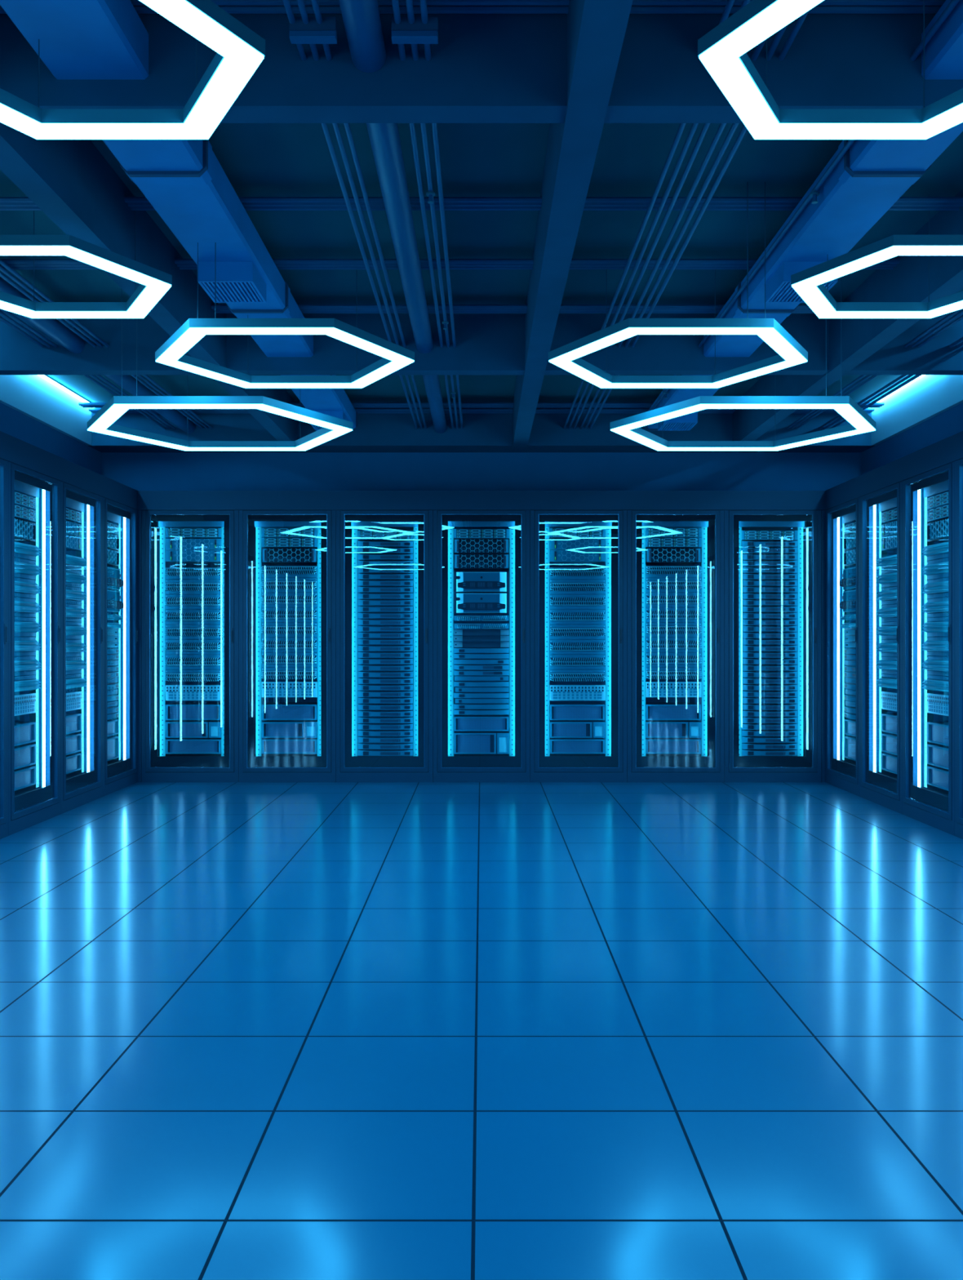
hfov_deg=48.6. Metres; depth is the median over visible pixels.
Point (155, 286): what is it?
diffuser
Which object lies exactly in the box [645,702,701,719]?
server
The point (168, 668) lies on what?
server
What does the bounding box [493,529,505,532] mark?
tray
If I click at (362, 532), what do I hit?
tray
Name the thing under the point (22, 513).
tray
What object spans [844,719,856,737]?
server
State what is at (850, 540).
server
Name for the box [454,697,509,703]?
server
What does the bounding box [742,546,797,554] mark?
server
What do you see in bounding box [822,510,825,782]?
trim
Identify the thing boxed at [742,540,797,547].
server
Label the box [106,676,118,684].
server
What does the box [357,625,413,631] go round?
server
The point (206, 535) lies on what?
tray
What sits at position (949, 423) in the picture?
wall
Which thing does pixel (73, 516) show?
enclosure
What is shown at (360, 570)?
server
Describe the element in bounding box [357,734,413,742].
server
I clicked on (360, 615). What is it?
server
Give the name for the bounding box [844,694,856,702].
server
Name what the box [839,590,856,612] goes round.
unit
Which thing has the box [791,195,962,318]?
pendant light
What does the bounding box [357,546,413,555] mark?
server
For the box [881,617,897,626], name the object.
plate
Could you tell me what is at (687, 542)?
tray
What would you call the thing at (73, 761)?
server
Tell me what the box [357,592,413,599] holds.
server
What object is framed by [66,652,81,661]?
server
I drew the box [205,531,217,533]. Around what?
tray
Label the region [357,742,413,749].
server
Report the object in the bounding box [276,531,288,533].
tray
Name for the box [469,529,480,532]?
tray
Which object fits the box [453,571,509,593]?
unit
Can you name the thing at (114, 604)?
unit
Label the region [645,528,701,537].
enclosure
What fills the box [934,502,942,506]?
tray
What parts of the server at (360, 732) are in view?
drive panel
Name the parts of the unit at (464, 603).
control panel, panel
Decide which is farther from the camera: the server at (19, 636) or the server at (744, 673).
the server at (744, 673)
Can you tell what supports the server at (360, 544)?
in the tall cabinet at (350, 767)
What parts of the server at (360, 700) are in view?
drive panel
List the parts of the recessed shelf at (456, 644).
panel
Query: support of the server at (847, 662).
in the tall cabinet at (842, 772)
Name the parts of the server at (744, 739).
drive panel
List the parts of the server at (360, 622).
drive panel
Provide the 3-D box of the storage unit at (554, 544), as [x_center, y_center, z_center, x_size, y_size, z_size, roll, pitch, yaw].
[0.800,-0.796,9.013,0.461,0.094,0.286,0,0,0]
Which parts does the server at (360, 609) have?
drive panel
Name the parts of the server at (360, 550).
drive panel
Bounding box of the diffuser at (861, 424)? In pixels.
[610,404,875,450]
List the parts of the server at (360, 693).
drive panel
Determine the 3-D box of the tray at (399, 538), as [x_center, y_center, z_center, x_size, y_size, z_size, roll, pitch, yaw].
[-0.648,-0.848,8.874,0.094,0.020,0.015,0,0,0]
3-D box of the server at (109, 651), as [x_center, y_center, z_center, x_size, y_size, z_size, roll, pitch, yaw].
[-3.060,0.087,8.376,0.300,0.041,0.461,0,0,0]
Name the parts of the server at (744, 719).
drive panel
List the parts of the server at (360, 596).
drive panel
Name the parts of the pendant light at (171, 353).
power cord, frame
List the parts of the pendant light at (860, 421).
frame, power cord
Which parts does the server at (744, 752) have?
drive panel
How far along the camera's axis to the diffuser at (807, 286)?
4.36 m
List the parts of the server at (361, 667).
drive panel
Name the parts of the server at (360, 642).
drive panel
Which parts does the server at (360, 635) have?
drive panel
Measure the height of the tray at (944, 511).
0.020 m
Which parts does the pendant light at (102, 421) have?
power cord, frame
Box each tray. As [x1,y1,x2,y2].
[14,492,22,497]
[14,496,22,501]
[14,499,22,504]
[14,505,22,510]
[14,509,22,513]
[14,512,22,517]
[20,511,28,515]
[21,494,28,499]
[21,497,28,502]
[21,502,28,506]
[21,506,28,511]
[21,515,28,519]
[27,500,35,505]
[27,509,35,513]
[27,516,35,520]
[28,496,35,501]
[28,503,35,508]
[28,512,35,517]
[168,528,180,531]
[168,531,180,533]
[168,534,180,537]
[181,528,192,531]
[181,531,192,533]
[181,534,192,537]
[193,528,204,531]
[193,531,204,533]
[193,534,204,537]
[205,528,217,531]
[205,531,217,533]
[205,534,217,537]
[264,528,276,531]
[264,531,276,533]
[264,533,276,537]
[264,537,276,541]
[264,541,276,543]
[264,543,276,546]
[276,528,288,531]
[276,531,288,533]
[276,533,288,537]
[276,537,288,541]
[276,541,288,543]
[276,543,288,546]
[289,528,301,531]
[289,531,301,533]
[289,533,301,537]
[289,537,301,541]
[289,541,301,543]
[289,543,301,546]
[302,528,313,531]
[302,531,313,533]
[302,533,313,537]
[302,537,313,541]
[302,541,313,543]
[302,543,313,546]
[360,531,372,533]
[360,533,372,536]
[360,537,372,539]
[373,531,384,533]
[373,533,384,536]
[373,537,384,539]
[385,531,396,533]
[385,533,396,536]
[385,537,396,539]
[398,531,409,533]
[398,533,409,536]
[398,537,409,539]
[457,529,468,532]
[457,532,468,534]
[457,535,468,537]
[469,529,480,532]
[469,532,480,534]
[469,535,480,537]
[481,529,493,532]
[481,532,493,534]
[481,535,493,537]
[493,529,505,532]
[493,532,505,534]
[493,535,505,537]
[553,528,564,531]
[553,531,564,533]
[553,534,564,537]
[565,528,577,531]
[565,531,577,533]
[565,534,577,537]
[577,528,589,531]
[577,531,589,533]
[577,534,589,537]
[590,528,601,531]
[590,531,601,533]
[590,534,601,537]
[648,528,660,531]
[648,531,660,533]
[648,533,660,537]
[648,537,660,541]
[648,541,660,543]
[648,543,660,546]
[661,528,673,531]
[661,531,673,533]
[661,533,673,537]
[661,537,673,541]
[661,541,673,543]
[661,543,673,546]
[674,528,685,531]
[674,531,685,533]
[674,533,685,537]
[674,537,685,541]
[674,541,685,543]
[674,543,685,546]
[686,528,697,531]
[686,531,697,533]
[686,533,697,537]
[686,537,697,541]
[686,541,697,543]
[686,543,697,546]
[745,531,756,533]
[745,533,756,536]
[745,537,756,539]
[757,531,768,533]
[757,533,768,536]
[757,537,768,539]
[769,531,782,533]
[769,533,782,536]
[769,537,782,539]
[782,531,794,533]
[782,533,794,536]
[782,537,794,539]
[928,496,934,501]
[928,500,935,505]
[928,503,934,508]
[928,509,935,513]
[928,512,934,517]
[928,516,935,520]
[934,494,942,499]
[934,497,942,502]
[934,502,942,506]
[934,506,942,511]
[934,511,942,515]
[934,515,942,519]
[941,492,948,497]
[941,496,948,501]
[941,499,948,504]
[941,505,948,510]
[941,509,948,513]
[941,512,948,517]
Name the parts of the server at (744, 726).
drive panel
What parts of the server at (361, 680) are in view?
drive panel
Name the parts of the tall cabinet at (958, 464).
door, door trim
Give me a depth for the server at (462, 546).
8.92 m
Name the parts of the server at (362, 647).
drive panel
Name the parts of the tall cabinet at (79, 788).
socket panel, cable panel, cable panel, cable panel, cable panel, cable panel, cable panel, cable panel, cable panel, mounting rail, handle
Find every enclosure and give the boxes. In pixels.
[14,491,35,509]
[14,504,35,522]
[66,507,81,523]
[106,521,119,535]
[165,528,221,538]
[262,528,317,537]
[262,537,317,548]
[357,530,413,542]
[453,528,509,538]
[549,528,605,540]
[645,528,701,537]
[645,537,701,548]
[742,530,797,541]
[844,521,856,535]
[881,507,897,523]
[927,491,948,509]
[927,504,948,522]
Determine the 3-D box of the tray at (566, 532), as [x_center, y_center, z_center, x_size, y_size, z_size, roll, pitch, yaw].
[0.746,-0.892,8.874,0.094,0.020,0.015,0,0,0]
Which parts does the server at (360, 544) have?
drive panel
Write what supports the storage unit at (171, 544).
in the tall cabinet at (157, 766)
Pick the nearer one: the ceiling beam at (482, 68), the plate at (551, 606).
the ceiling beam at (482, 68)
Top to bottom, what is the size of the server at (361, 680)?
0.050 m
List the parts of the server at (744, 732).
drive panel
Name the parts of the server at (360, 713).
drive panel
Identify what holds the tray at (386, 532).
on the enclosure at (362, 535)
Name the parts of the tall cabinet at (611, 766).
mounting rail, socket panel, cable panel, cable panel, cable panel, cable panel, cable panel, cable panel, cable panel, cable panel, mounting rail, handle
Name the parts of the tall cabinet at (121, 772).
cable panel, cable panel, mounting rail, handle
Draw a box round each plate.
[14,552,35,564]
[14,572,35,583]
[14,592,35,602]
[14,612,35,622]
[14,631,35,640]
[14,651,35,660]
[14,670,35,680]
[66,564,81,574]
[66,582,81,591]
[66,600,81,608]
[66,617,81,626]
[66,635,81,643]
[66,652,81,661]
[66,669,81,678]
[165,575,221,582]
[165,591,221,597]
[165,605,221,612]
[165,621,221,627]
[165,635,221,642]
[165,650,221,657]
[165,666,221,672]
[262,573,317,581]
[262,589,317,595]
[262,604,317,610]
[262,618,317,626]
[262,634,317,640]
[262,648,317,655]
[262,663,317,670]
[550,575,605,582]
[550,591,605,597]
[550,605,605,612]
[550,621,605,627]
[550,635,605,642]
[550,650,605,657]
[550,666,605,672]
[645,573,701,581]
[645,589,701,595]
[645,604,701,610]
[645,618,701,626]
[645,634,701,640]
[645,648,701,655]
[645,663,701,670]
[881,564,897,574]
[881,582,897,591]
[881,600,897,608]
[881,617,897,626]
[881,635,897,643]
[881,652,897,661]
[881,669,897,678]
[927,552,948,564]
[927,572,948,583]
[927,592,948,602]
[927,612,948,622]
[927,631,948,640]
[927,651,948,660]
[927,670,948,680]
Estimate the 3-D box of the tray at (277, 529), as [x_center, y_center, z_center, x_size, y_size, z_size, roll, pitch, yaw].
[-1.654,-0.918,8.874,0.094,0.020,0.015,0,0,0]
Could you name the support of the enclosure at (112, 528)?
in the tall cabinet at (121, 772)
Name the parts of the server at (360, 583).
drive panel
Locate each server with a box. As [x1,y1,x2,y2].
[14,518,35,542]
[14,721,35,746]
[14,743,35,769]
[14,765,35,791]
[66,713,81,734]
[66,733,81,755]
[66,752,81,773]
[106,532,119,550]
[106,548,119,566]
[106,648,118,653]
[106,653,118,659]
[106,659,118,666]
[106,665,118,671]
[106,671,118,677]
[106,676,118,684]
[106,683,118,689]
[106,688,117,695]
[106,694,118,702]
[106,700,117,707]
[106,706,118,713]
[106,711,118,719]
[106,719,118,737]
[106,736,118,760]
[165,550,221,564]
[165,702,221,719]
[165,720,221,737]
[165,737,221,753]
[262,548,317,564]
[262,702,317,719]
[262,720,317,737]
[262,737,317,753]
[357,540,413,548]
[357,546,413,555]
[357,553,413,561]
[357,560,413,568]
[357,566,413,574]
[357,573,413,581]
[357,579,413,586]
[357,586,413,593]
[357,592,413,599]
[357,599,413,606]
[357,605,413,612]
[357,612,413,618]
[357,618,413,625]
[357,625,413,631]
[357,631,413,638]
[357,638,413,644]
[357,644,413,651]
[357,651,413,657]
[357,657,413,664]
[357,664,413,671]
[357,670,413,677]
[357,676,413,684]
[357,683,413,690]
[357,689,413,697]
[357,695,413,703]
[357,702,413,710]
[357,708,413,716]
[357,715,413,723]
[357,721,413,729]
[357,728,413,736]
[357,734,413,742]
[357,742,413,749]
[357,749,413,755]
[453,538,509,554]
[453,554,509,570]
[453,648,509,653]
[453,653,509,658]
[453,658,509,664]
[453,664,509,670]
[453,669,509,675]
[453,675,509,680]
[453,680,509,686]
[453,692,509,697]
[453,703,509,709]
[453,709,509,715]
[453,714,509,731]
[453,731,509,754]
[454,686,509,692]
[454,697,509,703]
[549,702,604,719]
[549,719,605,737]
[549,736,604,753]
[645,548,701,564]
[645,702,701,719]
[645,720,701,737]
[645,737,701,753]
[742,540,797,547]
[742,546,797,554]
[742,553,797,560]
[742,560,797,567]
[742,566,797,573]
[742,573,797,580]
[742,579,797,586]
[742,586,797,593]
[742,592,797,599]
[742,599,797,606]
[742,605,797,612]
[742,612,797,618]
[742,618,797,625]
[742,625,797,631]
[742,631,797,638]
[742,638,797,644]
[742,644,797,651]
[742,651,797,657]
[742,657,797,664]
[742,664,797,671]
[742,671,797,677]
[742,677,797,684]
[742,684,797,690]
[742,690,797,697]
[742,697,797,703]
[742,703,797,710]
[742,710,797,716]
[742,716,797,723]
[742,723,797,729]
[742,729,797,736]
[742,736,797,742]
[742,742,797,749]
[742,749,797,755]
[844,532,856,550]
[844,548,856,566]
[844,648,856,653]
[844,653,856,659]
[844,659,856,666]
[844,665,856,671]
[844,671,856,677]
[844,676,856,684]
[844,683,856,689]
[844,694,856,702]
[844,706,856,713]
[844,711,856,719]
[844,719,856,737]
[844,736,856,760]
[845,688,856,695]
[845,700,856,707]
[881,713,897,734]
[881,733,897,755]
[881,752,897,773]
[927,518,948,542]
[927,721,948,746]
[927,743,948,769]
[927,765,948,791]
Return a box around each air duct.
[0,0,358,431]
[645,0,962,431]
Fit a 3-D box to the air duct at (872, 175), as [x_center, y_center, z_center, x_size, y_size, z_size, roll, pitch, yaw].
[1.478,-1.736,3.780,0.309,0.251,9.660,0,0,0]
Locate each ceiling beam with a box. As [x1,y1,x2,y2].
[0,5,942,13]
[0,13,962,123]
[0,123,297,440]
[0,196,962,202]
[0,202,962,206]
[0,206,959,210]
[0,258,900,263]
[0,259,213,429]
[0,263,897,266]
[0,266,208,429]
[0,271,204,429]
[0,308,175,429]
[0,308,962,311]
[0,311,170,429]
[0,311,960,313]
[0,314,962,374]
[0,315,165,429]
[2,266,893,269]
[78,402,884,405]
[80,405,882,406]
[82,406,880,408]
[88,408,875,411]
[88,412,875,452]
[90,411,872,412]
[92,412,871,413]
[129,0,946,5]
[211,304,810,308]
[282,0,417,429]
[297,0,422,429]
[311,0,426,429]
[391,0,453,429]
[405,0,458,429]
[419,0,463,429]
[512,0,633,447]
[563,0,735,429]
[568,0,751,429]
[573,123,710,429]
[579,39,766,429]
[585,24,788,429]
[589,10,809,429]
[732,189,962,440]
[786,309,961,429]
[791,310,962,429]
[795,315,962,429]
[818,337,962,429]
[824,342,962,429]
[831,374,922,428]
[871,374,962,445]
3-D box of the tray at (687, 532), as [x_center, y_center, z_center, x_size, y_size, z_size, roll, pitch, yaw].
[1.752,-0.894,8.874,0.094,0.020,0.015,0,0,0]
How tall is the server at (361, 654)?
0.050 m
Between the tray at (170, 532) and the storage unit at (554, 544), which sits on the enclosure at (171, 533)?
the tray at (170, 532)
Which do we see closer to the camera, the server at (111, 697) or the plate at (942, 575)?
the plate at (942, 575)
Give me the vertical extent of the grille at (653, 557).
0.111 m
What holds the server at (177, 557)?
in the tall cabinet at (157, 766)
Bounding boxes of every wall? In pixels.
[0,402,101,474]
[101,452,862,490]
[862,402,962,474]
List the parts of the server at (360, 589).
drive panel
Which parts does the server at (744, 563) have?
drive panel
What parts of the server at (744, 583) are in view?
drive panel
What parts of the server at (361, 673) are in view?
drive panel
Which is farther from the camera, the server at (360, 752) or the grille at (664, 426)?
the server at (360, 752)
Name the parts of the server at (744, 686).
drive panel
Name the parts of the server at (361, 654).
drive panel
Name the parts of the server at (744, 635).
drive panel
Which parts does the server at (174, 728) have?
panel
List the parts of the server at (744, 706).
drive panel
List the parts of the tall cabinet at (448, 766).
mounting rail, cable panel, cable panel, mounting rail, handle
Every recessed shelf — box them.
[106,628,118,635]
[106,635,118,641]
[106,641,118,647]
[453,629,509,635]
[453,635,509,640]
[453,641,509,647]
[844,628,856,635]
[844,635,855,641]
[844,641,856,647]
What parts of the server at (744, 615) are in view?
drive panel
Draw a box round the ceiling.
[0,123,962,402]
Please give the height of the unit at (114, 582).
0.166 m
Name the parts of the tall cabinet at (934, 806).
mounting rail, cable panel, cable panel, cable panel, cable panel, cable panel, cable panel, cable panel, cable panel, socket panel, handle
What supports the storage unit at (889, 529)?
in the tall cabinet at (883, 788)
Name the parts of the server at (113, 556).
handle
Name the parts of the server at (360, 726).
drive panel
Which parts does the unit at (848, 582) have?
control panel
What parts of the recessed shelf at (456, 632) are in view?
panel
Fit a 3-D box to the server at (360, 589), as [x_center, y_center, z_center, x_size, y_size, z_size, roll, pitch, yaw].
[-0.800,-0.420,9.005,0.461,0.050,0.301,0,0,0]
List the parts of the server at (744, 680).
drive panel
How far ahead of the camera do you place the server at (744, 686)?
8.86 m
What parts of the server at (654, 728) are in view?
panel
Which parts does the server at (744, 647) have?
drive panel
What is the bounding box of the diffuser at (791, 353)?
[549,327,807,388]
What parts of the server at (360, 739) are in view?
drive panel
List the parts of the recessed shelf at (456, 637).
panel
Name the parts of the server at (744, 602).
drive panel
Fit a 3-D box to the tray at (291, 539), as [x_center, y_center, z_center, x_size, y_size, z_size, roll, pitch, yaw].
[-1.551,-0.836,8.874,0.094,0.020,0.015,0,0,0]
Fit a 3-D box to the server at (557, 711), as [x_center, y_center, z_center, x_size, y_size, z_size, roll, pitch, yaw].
[0.799,0.602,9.016,0.459,0.130,0.280,0,0,0]
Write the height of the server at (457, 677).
0.045 m
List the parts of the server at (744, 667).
drive panel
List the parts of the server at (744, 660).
drive panel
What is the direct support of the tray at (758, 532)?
on the enclosure at (747, 535)
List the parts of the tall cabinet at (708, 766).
mounting rail, socket panel, cable panel, cable panel, cable panel, cable panel, cable panel, cable panel, cable panel, cable panel, mounting rail, handle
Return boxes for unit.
[66,520,81,537]
[66,534,81,551]
[106,567,124,590]
[106,590,124,612]
[165,538,221,550]
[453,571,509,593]
[453,592,509,613]
[549,538,605,551]
[549,550,605,564]
[839,567,856,590]
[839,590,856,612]
[881,520,897,537]
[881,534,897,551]
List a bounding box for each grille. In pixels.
[202,282,262,302]
[266,548,311,561]
[313,424,324,430]
[459,539,503,552]
[459,554,503,568]
[651,548,696,561]
[660,422,694,430]
[769,282,832,302]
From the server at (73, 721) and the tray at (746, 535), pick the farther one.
the tray at (746, 535)
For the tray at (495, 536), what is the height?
0.020 m
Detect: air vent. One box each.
[198,261,266,302]
[657,411,697,431]
[765,261,838,302]
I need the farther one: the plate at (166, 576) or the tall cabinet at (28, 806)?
the plate at (166, 576)
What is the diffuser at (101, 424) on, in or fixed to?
attached to the pendant light at (102, 421)
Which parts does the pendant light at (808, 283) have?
frame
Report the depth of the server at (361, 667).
8.86 m
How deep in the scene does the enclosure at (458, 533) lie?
8.87 m
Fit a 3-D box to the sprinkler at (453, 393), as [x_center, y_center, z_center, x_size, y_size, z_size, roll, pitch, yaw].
[-0.200,-1.738,7.570,0.035,0.040,0.036,0,0,0]
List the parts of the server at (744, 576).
drive panel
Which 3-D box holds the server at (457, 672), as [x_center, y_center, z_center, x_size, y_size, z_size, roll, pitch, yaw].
[0.000,0.274,9.005,0.461,0.041,0.301,0,0,0]
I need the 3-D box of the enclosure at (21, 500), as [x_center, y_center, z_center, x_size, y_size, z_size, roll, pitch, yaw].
[-3.065,-0.895,6.776,0.289,0.078,0.461,0,0,0]
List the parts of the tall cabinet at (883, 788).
mounting rail, cable panel, cable panel, cable panel, cable panel, cable panel, cable panel, cable panel, cable panel, socket panel, handle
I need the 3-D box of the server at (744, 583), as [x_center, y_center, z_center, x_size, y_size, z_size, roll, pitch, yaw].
[2.400,-0.475,9.005,0.461,0.050,0.301,0,0,0]
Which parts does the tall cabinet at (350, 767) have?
mounting rail, mounting rail, handle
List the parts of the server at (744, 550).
drive panel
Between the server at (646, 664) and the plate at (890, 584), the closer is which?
the plate at (890, 584)
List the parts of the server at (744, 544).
drive panel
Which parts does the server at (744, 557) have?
drive panel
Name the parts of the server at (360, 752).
drive panel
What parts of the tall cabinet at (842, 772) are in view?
mounting rail, cable panel, cable panel, handle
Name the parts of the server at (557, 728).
panel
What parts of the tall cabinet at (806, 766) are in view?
mounting rail, mounting rail, handle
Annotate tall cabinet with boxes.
[0,457,8,839]
[8,461,61,835]
[61,481,103,813]
[103,497,137,795]
[141,510,238,782]
[238,510,336,782]
[336,510,433,782]
[433,510,529,782]
[529,510,626,782]
[626,510,724,782]
[724,510,822,782]
[825,497,859,795]
[859,481,902,813]
[902,461,955,835]
[955,457,962,839]
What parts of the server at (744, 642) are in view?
drive panel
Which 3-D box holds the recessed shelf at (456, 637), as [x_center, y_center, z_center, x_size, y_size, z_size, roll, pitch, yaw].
[0.000,-0.015,8.976,0.461,0.050,0.200,0,0,0]
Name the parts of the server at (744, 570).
drive panel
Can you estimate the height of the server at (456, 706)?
0.041 m
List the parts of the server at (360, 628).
drive panel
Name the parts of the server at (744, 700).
drive panel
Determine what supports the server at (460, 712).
in the tall cabinet at (448, 766)
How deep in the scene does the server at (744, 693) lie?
8.86 m
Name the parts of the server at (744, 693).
drive panel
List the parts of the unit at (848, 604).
control panel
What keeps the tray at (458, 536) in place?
on the enclosure at (458, 533)
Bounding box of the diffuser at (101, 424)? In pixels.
[87,404,352,450]
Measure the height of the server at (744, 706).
0.050 m
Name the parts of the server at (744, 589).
drive panel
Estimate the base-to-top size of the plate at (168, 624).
0.056 m
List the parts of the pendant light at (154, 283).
frame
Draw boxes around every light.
[0,0,265,139]
[0,195,172,318]
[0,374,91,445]
[37,374,91,402]
[87,288,353,450]
[155,242,414,388]
[548,182,808,388]
[609,276,875,450]
[697,0,962,139]
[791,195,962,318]
[871,374,925,402]
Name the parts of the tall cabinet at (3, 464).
door trim, door, handle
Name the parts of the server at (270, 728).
panel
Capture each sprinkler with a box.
[426,191,435,204]
[442,321,448,329]
[450,391,456,398]
[810,191,819,204]
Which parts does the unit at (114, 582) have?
control panel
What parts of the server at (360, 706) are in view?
drive panel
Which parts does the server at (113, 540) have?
handle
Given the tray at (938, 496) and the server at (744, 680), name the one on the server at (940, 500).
the tray at (938, 496)
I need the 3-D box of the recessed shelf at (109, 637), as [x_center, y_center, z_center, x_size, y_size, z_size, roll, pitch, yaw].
[-3.030,-0.015,8.376,0.200,0.050,0.461,0,0,0]
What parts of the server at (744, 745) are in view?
drive panel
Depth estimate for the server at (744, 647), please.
8.86 m
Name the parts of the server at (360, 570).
drive panel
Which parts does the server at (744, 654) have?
drive panel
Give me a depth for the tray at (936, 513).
6.82 m
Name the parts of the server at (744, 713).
drive panel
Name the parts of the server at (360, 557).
drive panel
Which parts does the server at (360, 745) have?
drive panel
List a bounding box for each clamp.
[289,17,337,44]
[391,17,438,44]
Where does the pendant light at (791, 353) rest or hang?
hanging from the ceiling
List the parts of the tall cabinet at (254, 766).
mounting rail, cable panel, cable panel, cable panel, cable panel, cable panel, cable panel, cable panel, cable panel, socket panel, mounting rail, handle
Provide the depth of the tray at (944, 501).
6.73 m
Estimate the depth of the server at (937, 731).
6.87 m
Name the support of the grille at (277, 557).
attached to the server at (270, 556)
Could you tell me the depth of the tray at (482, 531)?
8.87 m
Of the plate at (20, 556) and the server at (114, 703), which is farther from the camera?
the server at (114, 703)
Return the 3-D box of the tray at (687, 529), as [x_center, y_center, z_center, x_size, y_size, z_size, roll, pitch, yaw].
[1.752,-0.918,8.874,0.094,0.020,0.015,0,0,0]
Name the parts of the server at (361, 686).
drive panel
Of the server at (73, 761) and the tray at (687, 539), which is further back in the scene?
the tray at (687, 539)
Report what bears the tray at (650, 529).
on the enclosure at (650, 532)
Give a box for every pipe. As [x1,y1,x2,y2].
[0,276,195,433]
[338,0,447,433]
[639,0,959,427]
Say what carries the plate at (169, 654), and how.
attached to the tall cabinet at (157, 766)
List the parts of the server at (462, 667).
drive panel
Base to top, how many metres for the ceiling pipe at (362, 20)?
0.106 m
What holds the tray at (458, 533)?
on the enclosure at (458, 533)
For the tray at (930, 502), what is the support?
on the server at (940, 500)
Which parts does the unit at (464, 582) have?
control panel, panel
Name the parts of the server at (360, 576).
drive panel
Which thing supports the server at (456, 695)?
in the tall cabinet at (448, 766)
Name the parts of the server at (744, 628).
drive panel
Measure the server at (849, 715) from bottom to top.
0.041 m
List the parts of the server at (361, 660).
drive panel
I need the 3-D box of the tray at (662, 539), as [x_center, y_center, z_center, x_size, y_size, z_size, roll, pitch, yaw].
[1.546,-0.836,8.874,0.094,0.020,0.015,0,0,0]
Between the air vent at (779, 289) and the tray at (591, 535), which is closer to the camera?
the air vent at (779, 289)
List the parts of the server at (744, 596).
drive panel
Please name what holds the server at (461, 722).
in the tall cabinet at (448, 766)
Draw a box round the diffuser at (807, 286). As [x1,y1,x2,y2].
[791,245,962,318]
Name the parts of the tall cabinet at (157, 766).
mounting rail, cable panel, cable panel, cable panel, cable panel, cable panel, cable panel, cable panel, cable panel, socket panel, mounting rail, handle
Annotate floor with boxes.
[0,782,962,1279]
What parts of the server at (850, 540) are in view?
handle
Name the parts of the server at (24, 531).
handle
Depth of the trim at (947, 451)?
7.20 m
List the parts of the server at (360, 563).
drive panel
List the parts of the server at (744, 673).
drive panel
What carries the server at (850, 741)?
in the tall cabinet at (842, 772)
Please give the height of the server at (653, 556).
0.118 m
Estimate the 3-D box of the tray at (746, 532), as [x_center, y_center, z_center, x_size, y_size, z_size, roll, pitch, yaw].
[2.243,-0.896,8.874,0.094,0.020,0.015,0,0,0]
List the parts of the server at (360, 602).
drive panel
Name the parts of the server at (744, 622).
drive panel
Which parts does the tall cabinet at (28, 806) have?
socket panel, cable panel, cable panel, cable panel, cable panel, cable panel, cable panel, cable panel, cable panel, mounting rail, handle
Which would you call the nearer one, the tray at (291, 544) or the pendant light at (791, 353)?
the pendant light at (791, 353)
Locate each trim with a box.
[0,431,137,510]
[137,490,825,510]
[137,510,141,782]
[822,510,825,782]
[825,431,962,510]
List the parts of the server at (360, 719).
drive panel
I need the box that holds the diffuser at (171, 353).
[155,327,413,388]
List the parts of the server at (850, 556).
handle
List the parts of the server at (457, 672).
drive panel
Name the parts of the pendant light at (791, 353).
frame, power cord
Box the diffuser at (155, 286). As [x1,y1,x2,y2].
[0,245,171,318]
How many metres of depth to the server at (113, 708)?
8.42 m
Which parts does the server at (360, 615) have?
drive panel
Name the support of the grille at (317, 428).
attached to the air duct at (184, 181)
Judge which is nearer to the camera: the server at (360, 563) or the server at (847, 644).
the server at (847, 644)
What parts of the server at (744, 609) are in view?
drive panel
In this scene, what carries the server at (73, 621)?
attached to the tall cabinet at (79, 788)
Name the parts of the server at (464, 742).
panel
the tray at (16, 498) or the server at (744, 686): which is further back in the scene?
the server at (744, 686)
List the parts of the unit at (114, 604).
control panel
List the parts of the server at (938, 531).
handle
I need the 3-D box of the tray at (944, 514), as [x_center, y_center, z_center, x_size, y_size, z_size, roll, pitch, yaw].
[2.928,-0.788,6.727,0.015,0.020,0.094,0,0,0]

